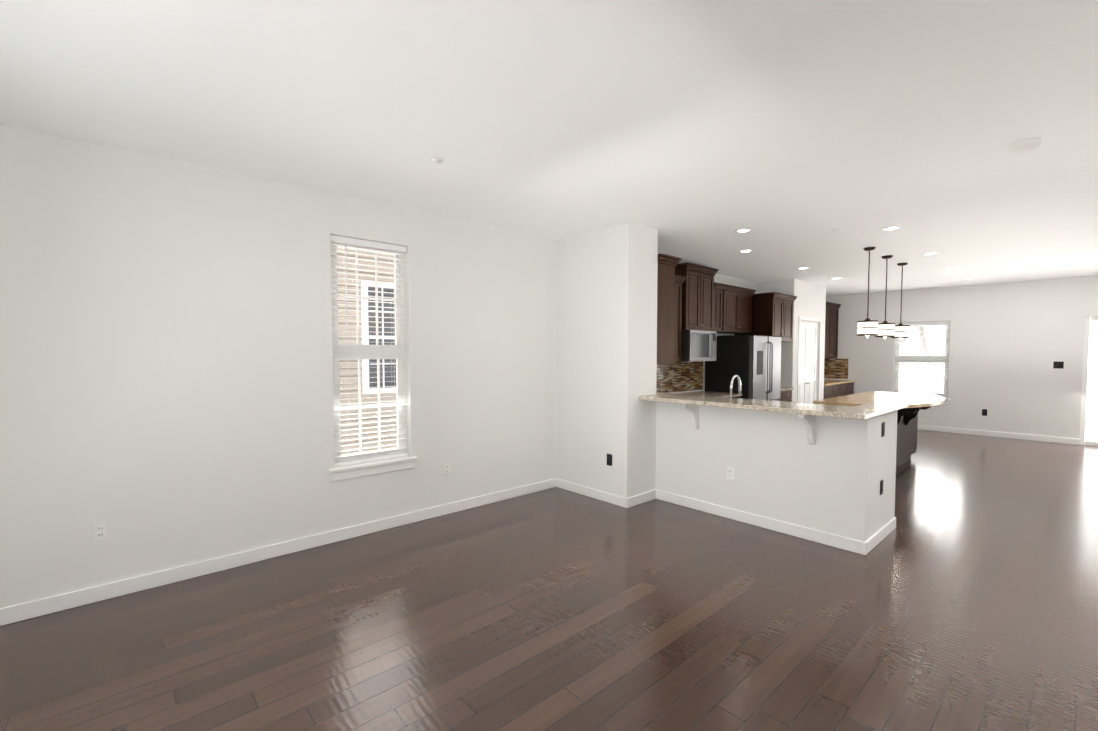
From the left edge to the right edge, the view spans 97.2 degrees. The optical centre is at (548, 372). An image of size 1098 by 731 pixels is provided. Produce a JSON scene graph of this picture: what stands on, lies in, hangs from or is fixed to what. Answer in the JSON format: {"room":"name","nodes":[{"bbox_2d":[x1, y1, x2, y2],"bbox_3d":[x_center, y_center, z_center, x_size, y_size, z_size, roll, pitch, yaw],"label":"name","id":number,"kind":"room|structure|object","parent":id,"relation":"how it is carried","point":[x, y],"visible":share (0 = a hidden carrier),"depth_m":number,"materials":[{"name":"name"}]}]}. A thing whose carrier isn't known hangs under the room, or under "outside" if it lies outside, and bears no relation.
{"room":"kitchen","nodes":[
{"label":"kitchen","id":0,"kind":"room"},
{"bbox_2d":[0,123,756,607],"bbox_3d":[1.398,-0.137,6.627,12.600,2.720,0.150,-2,3,-42],"label":"wall","id":1,"kind":"structure","parent":0,"point":[166,373],"depth_m":3.25,"materials":[{"name":"paint"}]},
{"bbox_2d":[92,521,108,541],"bbox_3d":[-2.691,0.955,2.905,0.070,0.115,0.008,-2,3,-42],"label":"electrical outlet","id":2,"kind":"object","parent":1,"relation":"attached to","point":[100,531],"visible":1,"depth_m":2.90,"materials":[{"name":"white plastic"}]},
{"bbox_2d":[0,478,555,625],"bbox_3d":[-1.568,1.286,3.922,4.440,0.095,0.014,-2,3,-42],"label":"baseboard","id":3,"kind":"structure","parent":1,"relation":"attached to","point":[43,606],"depth_m":3.35,"materials":[{"name":"white wood"}]},
{"bbox_2d":[331,243,406,461],"bbox_3d":[-1.516,-0.171,4.060,0.636,1.821,0.060,-2,3,-42],"label":"window","id":4,"kind":"structure","parent":1,"relation":"in","point":[377,351],"depth_m":4.08,"materials":[{"name":"white"}]},
{"bbox_2d":[331,235,407,466],"bbox_3d":[-1.479,-0.169,4.020,0.628,1.817,0.070,-2,3,-42],"label":"window blind","id":5,"kind":"object","parent":4,"relation":"attached to","point":[363,244],"visible":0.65,"depth_m":3.99,"materials":[{"name":"white"}]},
{"bbox_2d":[329,456,416,481],"bbox_3d":[-1.459,0.795,4.036,0.730,0.098,0.110,-2,3,-42],"label":"window sill","id":6,"kind":"structure","parent":1,"relation":"attached to","point":[350,472],"depth_m":3.98,"materials":[{"name":"white wood"}]},
{"bbox_2d":[443,462,449,475],"bbox_3d":[-0.945,0.892,4.464,0.070,0.115,0.008,-2,3,-42],"label":"electrical outlet","id":7,"kind":"object","parent":1,"relation":"attached to","point":[446,468],"visible":1,"depth_m":4.46,"materials":[{"name":"white plastic"}]},
{"bbox_2d":[674,278,685,361],"bbox_3d":[1.489,-0.666,6.362,0.409,1.061,0.329,-2,3,-42],"label":"upper cabinet","id":8,"kind":"object","parent":1,"relation":"attached to","point":[679,282],"depth_m":6.32,"materials":[{"name":"brown wood"}]},
{"bbox_2d":[675,266,713,330],"bbox_3d":[1.946,-0.986,6.738,0.710,0.810,0.359,-2,3,-42],"label":"upper cabinet","id":9,"kind":"object","parent":1,"relation":"attached to","point":[704,301],"depth_m":6.56,"materials":[{"name":"brown wood"}]},
{"bbox_2d":[681,330,716,361],"bbox_3d":[1.979,-0.366,6.725,0.700,0.420,0.461,-2,3,-42],"label":"microwave","id":10,"kind":"object","parent":9,"relation":"attached to","point":[698,345],"visible":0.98,"depth_m":6.49,"materials":[{"name":"silver metal"}]},
{"bbox_2d":[714,286,725,332],"bbox_3d":[2.327,-0.911,7.102,0.260,0.631,0.329,-2,3,-42],"label":"upper cabinet","id":11,"kind":"object","parent":1,"relation":"attached to","point":[719,291],"depth_m":7.01,"materials":[{"name":"brown wood"}]},
{"bbox_2d":[722,286,753,333],"bbox_3d":[2.778,-0.928,7.505,0.890,0.631,0.329,-2,3,-42],"label":"upper cabinet","id":12,"kind":"object","parent":1,"relation":"attached to","point":[739,319],"depth_m":7.40,"materials":[{"name":"brown wood"}]},
{"bbox_2d":[656,359,847,393],"bbox_3d":[3.442,-0.138,8.018,7.395,0.740,0.498,-2,3,-42],"label":"backsplash","id":13,"kind":"structure","parent":1,"relation":"attached to","point":[680,376],"depth_m":7.09,"materials":[{"name":"tile"}]},
{"bbox_2d":[734,294,793,341],"bbox_3d":[3.556,-0.858,8.008,0.775,0.691,0.620,-2,3,-42],"label":"upper cabinet","id":14,"kind":"object","parent":1,"relation":"attached to","point":[773,315],"depth_m":7.68,"materials":[{"name":"brown wood"}]},
{"bbox_2d":[824,306,839,357],"bbox_3d":[5.784,-0.843,10.224,0.922,1.100,0.290,-2,3,-42],"label":"upper cabinet","id":15,"kind":"object","parent":1,"relation":"attached to","point":[831,330],"depth_m":10.16,"materials":[{"name":"brown wood"}]},
{"bbox_2d":[0,429,1097,730],"bbox_3d":[3.391,1.377,4.343,12.750,0.120,6.300,-2,3,-42],"label":"floor","id":16,"kind":"structure","parent":0,"point":[962,595],"depth_m":2.63,"materials":[{"name":"brown wood"}]},
{"bbox_2d":[705,335,780,400],"bbox_3d":[2.983,0.321,7.381,0.935,1.745,0.806,-2,3,-42],"label":"refrigerator","id":17,"kind":"object","parent":16,"relation":"on","point":[753,362],"visible":0.44,"depth_m":7.05,"materials":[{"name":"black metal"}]},
{"bbox_2d":[777,387,793,401],"bbox_3d":[3.575,0.709,8.072,0.786,0.913,0.641,-2,3,-42],"label":"base cabinet","id":18,"kind":"object","parent":16,"relation":"on","point":[785,394],"visible":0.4,"depth_m":7.95,"materials":[{"name":"wood"}]},
{"bbox_2d":[824,383,831,398],"bbox_3d":[5.112,0.672,9.461,0.429,0.874,0.616,-2,3,-42],"label":"base cabinet","id":19,"kind":"object","parent":16,"relation":"on","point":[827,386],"depth_m":9.20,"materials":[{"name":"wood"}]},
{"bbox_2d":[832,383,839,397],"bbox_3d":[5.431,0.661,9.746,0.428,0.874,0.616,-2,3,-42],"label":"base cabinet","id":20,"kind":"object","parent":16,"relation":"on","point":[834,388],"depth_m":9.49,"materials":[{"name":"wood"}]},
{"bbox_2d":[840,383,847,395],"bbox_3d":[5.750,0.649,10.031,0.428,0.874,0.616,-2,3,-42],"label":"base cabinet","id":21,"kind":"object","parent":16,"relation":"on","point":[843,386],"depth_m":9.80,"materials":[{"name":"wood"}]},
{"bbox_2d":[813,403,942,466],"bbox_3d":[4.274,0.803,6.216,2.092,0.876,0.953,-2,3,-42],"label":"kitchen island","id":22,"kind":"object","parent":16,"relation":"on","point":[907,424],"depth_m":6.28,"materials":[{"name":"wood"}]},
{"bbox_2d":[813,391,944,410],"bbox_3d":[4.375,0.345,6.195,2.320,0.038,1.030,-2,3,-42],"label":"island countertop","id":23,"kind":"structure","parent":22,"relation":"on","point":[916,401],"depth_m":5.98,"materials":[{"name":"beige stone"}]},
{"bbox_2d":[0,0,1097,296],"bbox_3d":[3.391,-1.551,4.225,12.750,0.300,6.300,-2,3,-42],"label":"ceiling","id":24,"kind":"structure","parent":0,"point":[790,134],"depth_m":2.48,"materials":[{"name":"paint"}]},
{"bbox_2d":[431,158,442,162],"bbox_3d":[-0.714,-1.348,3.085,0.076,0.010,0.076,-2,3,-42],"label":"cap","id":25,"kind":"object","parent":24,"relation":"attached to","point":[436,160],"visible":0.98,"depth_m":3.07,"materials":[{"name":"white plastic"}]},
{"bbox_2d":[735,229,750,232],"bbox_3d":[1.949,-1.421,4.861,0.150,0.006,0.150,-2,3,-42],"label":"recessed light","id":26,"kind":"object","parent":24,"relation":"in","point":[742,230],"visible":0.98,"depth_m":4.85,"materials":[{"name":"white"}]},
{"bbox_2d":[857,247,877,337],"bbox_3d":[3.751,-0.931,5.686,0.208,1.052,0.208,-2,3,-42],"label":"pendant light","id":27,"kind":"object","parent":24,"relation":"hanging from","point":[867,327],"visible":1,"depth_m":5.64,"materials":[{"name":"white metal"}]},
{"bbox_2d":[875,255,894,338],"bbox_3d":[4.295,-0.951,6.172,0.208,1.052,0.208,-2,3,-42],"label":"pendant light","id":28,"kind":"object","parent":24,"relation":"hanging from","point":[886,329],"visible":0.88,"depth_m":6.12,"materials":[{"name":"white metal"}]},
{"bbox_2d":[882,226,899,230],"bbox_3d":[3.376,-1.418,4.780,0.150,0.006,0.150,-2,3,-42],"label":"recessed light","id":29,"kind":"object","parent":24,"relation":"in","point":[890,228],"visible":1,"depth_m":4.78,"materials":[{"name":"white"}]},
{"bbox_2d":[891,263,909,339],"bbox_3d":[4.855,-0.971,6.672,0.208,1.052,0.208,-2,3,-42],"label":"pendant light","id":30,"kind":"object","parent":24,"relation":"hanging from","point":[902,330],"visible":0.85,"depth_m":6.62,"materials":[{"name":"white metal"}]},
{"bbox_2d":[922,252,937,254],"bbox_3d":[4.711,-1.467,5.986,0.150,0.006,0.150,-2,3,-42],"label":"recessed light","id":31,"kind":"object","parent":24,"relation":"in","point":[930,253],"visible":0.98,"depth_m":5.98,"materials":[{"name":"white"}]},
{"bbox_2d":[1009,138,1041,152],"bbox_3d":[2.792,-1.324,2.840,0.136,0.038,0.136,-2,3,-42],"label":"smoke detector","id":32,"kind":"object","parent":24,"relation":"attached to","point":[1026,145],"visible":1,"depth_m":2.81,"materials":[{"name":"white plastic"}]},
{"bbox_2d":[556,478,627,507],"bbox_3d":[0.426,1.242,5.012,0.014,0.095,0.984,-2,3,-42],"label":"baseboard","id":33,"kind":"structure","parent":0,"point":[590,492],"depth_m":4.97,"materials":[{"name":"white wood"}]},
{"bbox_2d":[556,222,657,497],"bbox_3d":[0.588,-0.076,5.133,0.460,2.720,1.000,-2,3,-42],"label":"wall","id":34,"kind":"structure","parent":0,"point":[606,327],"depth_m":4.85,"materials":[{"name":"paint"}]},
{"bbox_2d":[607,454,611,465],"bbox_3d":[0.598,0.868,4.805,0.008,0.115,0.070,-2,3,-42],"label":"outlet","id":35,"kind":"object","parent":34,"relation":"attached to","point":[609,459],"visible":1,"depth_m":4.80,"materials":[{"name":"black plastic"}]},
{"bbox_2d":[657,253,681,364],"bbox_3d":[1.016,-0.649,5.255,0.365,1.115,0.725,-2,3,-42],"label":"upper cabinet","id":36,"kind":"object","parent":34,"relation":"attached to","point":[667,264],"visible":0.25,"depth_m":5.00,"materials":[{"name":"brown wood"}]},
{"bbox_2d":[628,489,655,507],"bbox_3d":[0.911,1.251,4.795,0.420,0.095,0.020,-2,3,-42],"label":"baseboard","id":37,"kind":"structure","parent":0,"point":[650,495],"depth_m":4.79,"materials":[{"name":"white wood"}]},
{"bbox_2d":[702,395,726,396],"bbox_3d":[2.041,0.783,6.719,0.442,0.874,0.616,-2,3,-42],"label":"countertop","id":38,"kind":"structure","parent":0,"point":[702,395],"depth_m":6.56,"materials":[{"name":"stone"}]},
{"bbox_2d":[695,391,741,397],"bbox_3d":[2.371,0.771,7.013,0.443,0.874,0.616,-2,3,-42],"label":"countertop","id":39,"kind":"structure","parent":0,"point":[696,392],"depth_m":6.88,"materials":[{"name":"stone"}]},
{"bbox_2d":[730,375,741,397],"bbox_3d":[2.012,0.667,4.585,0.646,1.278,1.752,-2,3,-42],"label":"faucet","id":40,"kind":"object","parent":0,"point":[739,384],"visible":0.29,"depth_m":4.69,"materials":[{"name":"metal"}]},
{"bbox_2d":[656,401,875,541],"bbox_3d":[1.757,0.803,4.295,0.120,1.030,1.860,-2,3,-42],"label":"wall","id":41,"kind":"structure","parent":0,"point":[830,479],"depth_m":4.05,"materials":[{"name":"paint"}]},
{"bbox_2d":[727,466,733,479],"bbox_3d":[1.627,0.906,4.344,0.008,0.115,0.070,-2,3,-42],"label":"outlet","id":42,"kind":"object","parent":41,"relation":"attached to","point":[730,473],"visible":1,"depth_m":4.34,"materials":[{"name":"white plastic"}]},
{"bbox_2d":[656,490,867,554],"bbox_3d":[1.712,1.273,4.264,0.014,0.095,1.874,-2,3,-42],"label":"baseboard","id":43,"kind":"structure","parent":41,"relation":"attached to","point":[837,541],"depth_m":4.08,"materials":[{"name":"white wood"}]},
{"bbox_2d":[638,393,907,444],"bbox_3d":[1.946,0.396,4.405,1.170,0.305,1.917,-2,3,-42],"label":"countertop","id":44,"kind":"structure","parent":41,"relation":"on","point":[806,413],"depth_m":3.87,"materials":[{"name":"stone"}]},
{"bbox_2d":[757,279,825,401],"bbox_3d":[4.398,-0.224,8.790,1.440,2.720,0.620,-2,3,-42],"label":"wall","id":45,"kind":"structure","parent":0,"point":[809,301],"depth_m":8.23,"materials":[{"name":"paint"}]},
{"bbox_2d":[797,316,821,403],"bbox_3d":[4.575,0.091,8.604,1.030,2.105,0.112,-2,3,-42],"label":"pantry door","id":46,"kind":"structure","parent":45,"relation":"in","point":[808,337],"depth_m":8.61,"materials":[{"name":"white wood"}]},
{"bbox_2d":[824,379,854,394],"bbox_3d":[6.070,0.638,10.316,0.429,0.874,0.616,-2,3,-42],"label":"base cabinet","id":47,"kind":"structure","parent":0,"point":[850,385],"depth_m":10.07,"materials":[{"name":"wood"}]},
{"bbox_2d":[872,410,897,534],"bbox_3d":[2.660,0.818,3.922,0.670,1.030,0.100,-2,3,-42],"label":"wall","id":48,"kind":"structure","parent":0,"point":[886,446],"depth_m":3.90,"materials":[{"name":"paint"}]},
{"bbox_2d":[880,480,882,494],"bbox_3d":[2.627,0.908,3.821,0.070,0.115,0.008,-2,3,-42],"label":"outlet","id":49,"kind":"object","parent":48,"relation":"attached to","point":[881,487],"visible":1,"depth_m":3.81,"materials":[{"name":"black plastic"}]},
{"bbox_2d":[867,517,895,552],"bbox_3d":[2.649,1.289,3.856,0.800,0.095,0.017,-2,3,-42],"label":"baseboard","id":50,"kind":"structure","parent":48,"relation":"attached to","point":[875,539],"depth_m":3.83,"materials":[{"name":"white wood"}]},
{"bbox_2d":[881,422,884,436],"bbox_3d":[2.627,0.448,3.802,0.070,0.115,0.009,-2,3,-42],"label":"light switch","id":51,"kind":"object","parent":48,"relation":"attached to","point":[883,429],"visible":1,"depth_m":3.79,"materials":[{"name":"black plastic"}]},
{"bbox_2d":[824,275,1097,439],"bbox_3d":[8.138,-0.209,8.424,0.150,2.720,6.150,-2,3,-42],"label":"wall","id":52,"kind":"structure","parent":0,"point":[1011,343],"depth_m":8.56,"materials":[{"name":"paint"}]},
{"bbox_2d":[894,324,949,396],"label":"window","id":53,"kind":"structure","parent":52,"relation":"in","point":[898,358],"depth_m":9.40,"materials":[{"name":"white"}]},
{"bbox_2d":[894,321,949,397],"bbox_3d":[7.231,-0.249,9.409,0.060,1.452,0.858,-2,3,-42],"label":"window blind","id":54,"kind":"object","parent":53,"relation":"attached to","point":[928,324],"visible":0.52,"depth_m":9.36,"materials":[{"name":"white plastic"}]},
{"bbox_2d":[982,409,986,415],"bbox_3d":[7.821,0.721,8.695,0.008,0.115,0.070,-2,3,-42],"label":"electrical outlet","id":55,"kind":"object","parent":52,"relation":"attached to","point":[984,412],"visible":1,"depth_m":8.69,"materials":[{"name":"black plastic"}]},
{"bbox_2d":[917,425,1078,444],"bbox_3d":[7.517,1.079,9.049,0.014,0.095,3.230,-2,3,-42],"label":"baseboard","id":56,"kind":"structure","parent":52,"relation":"attached to","point":[922,427],"depth_m":8.52,"materials":[{"name":"white wood"}]},
{"bbox_2d":[1053,361,1063,368],"bbox_3d":[8.414,-0.122,7.997,0.009,0.115,0.116,-2,3,-42],"label":"light switch","id":57,"kind":"object","parent":52,"relation":"attached to","point":[1057,364],"visible":1,"depth_m":8.00,"materials":[{"name":"black plastic"}]},
{"bbox_2d":[1079,316,1097,445],"bbox_3d":[9.250,0.161,7.187,0.060,2.076,1.798,-2,3,-42],"label":"door frame","id":58,"kind":"structure","parent":52,"relation":"attached to","point":[1082,440],"depth_m":7.81,"materials":[{"name":"white wood"}]},
{"label":"outside","id":59,"kind":"structure","parent":0,"visible":0},
{"bbox_2d":[337,248,396,454],"bbox_3d":[-3.451,-0.058,6.233,6.640,5.425,0.020,-2,3,-42],"label":"building","id":60,"kind":"structure","parent":59,"point":[352,370],"depth_m":6.87,"materials":[{"name":"beige"}]},
{"bbox_2d":[361,281,395,393],"bbox_3d":[-2.432,-0.504,7.056,0.560,1.620,0.084,-2,3,-42],"label":"window","id":61,"kind":"structure","parent":60,"relation":"attached to","point":[388,365],"depth_m":6.99,"materials":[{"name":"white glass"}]},
{"bbox_2d":[899,374,943,392],"bbox_3d":[8.124,0.504,10.219,0.080,0.910,2.900,-2,3,-42],"label":"rail","id":62,"kind":"object","parent":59,"point":[931,380],"depth_m":10.33,"materials":[{"name":"white wood"}]},
{"bbox_2d":[1085,316,1097,440],"bbox_3d":[9.765,-0.067,7.637,0.020,3.500,3.800,-2,3,-42],"label":"sliding door","id":63,"kind":"structure","parent":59,"point":[1091,429],"depth_m":8.22,"materials":[{"name":"glass"}]}
]}

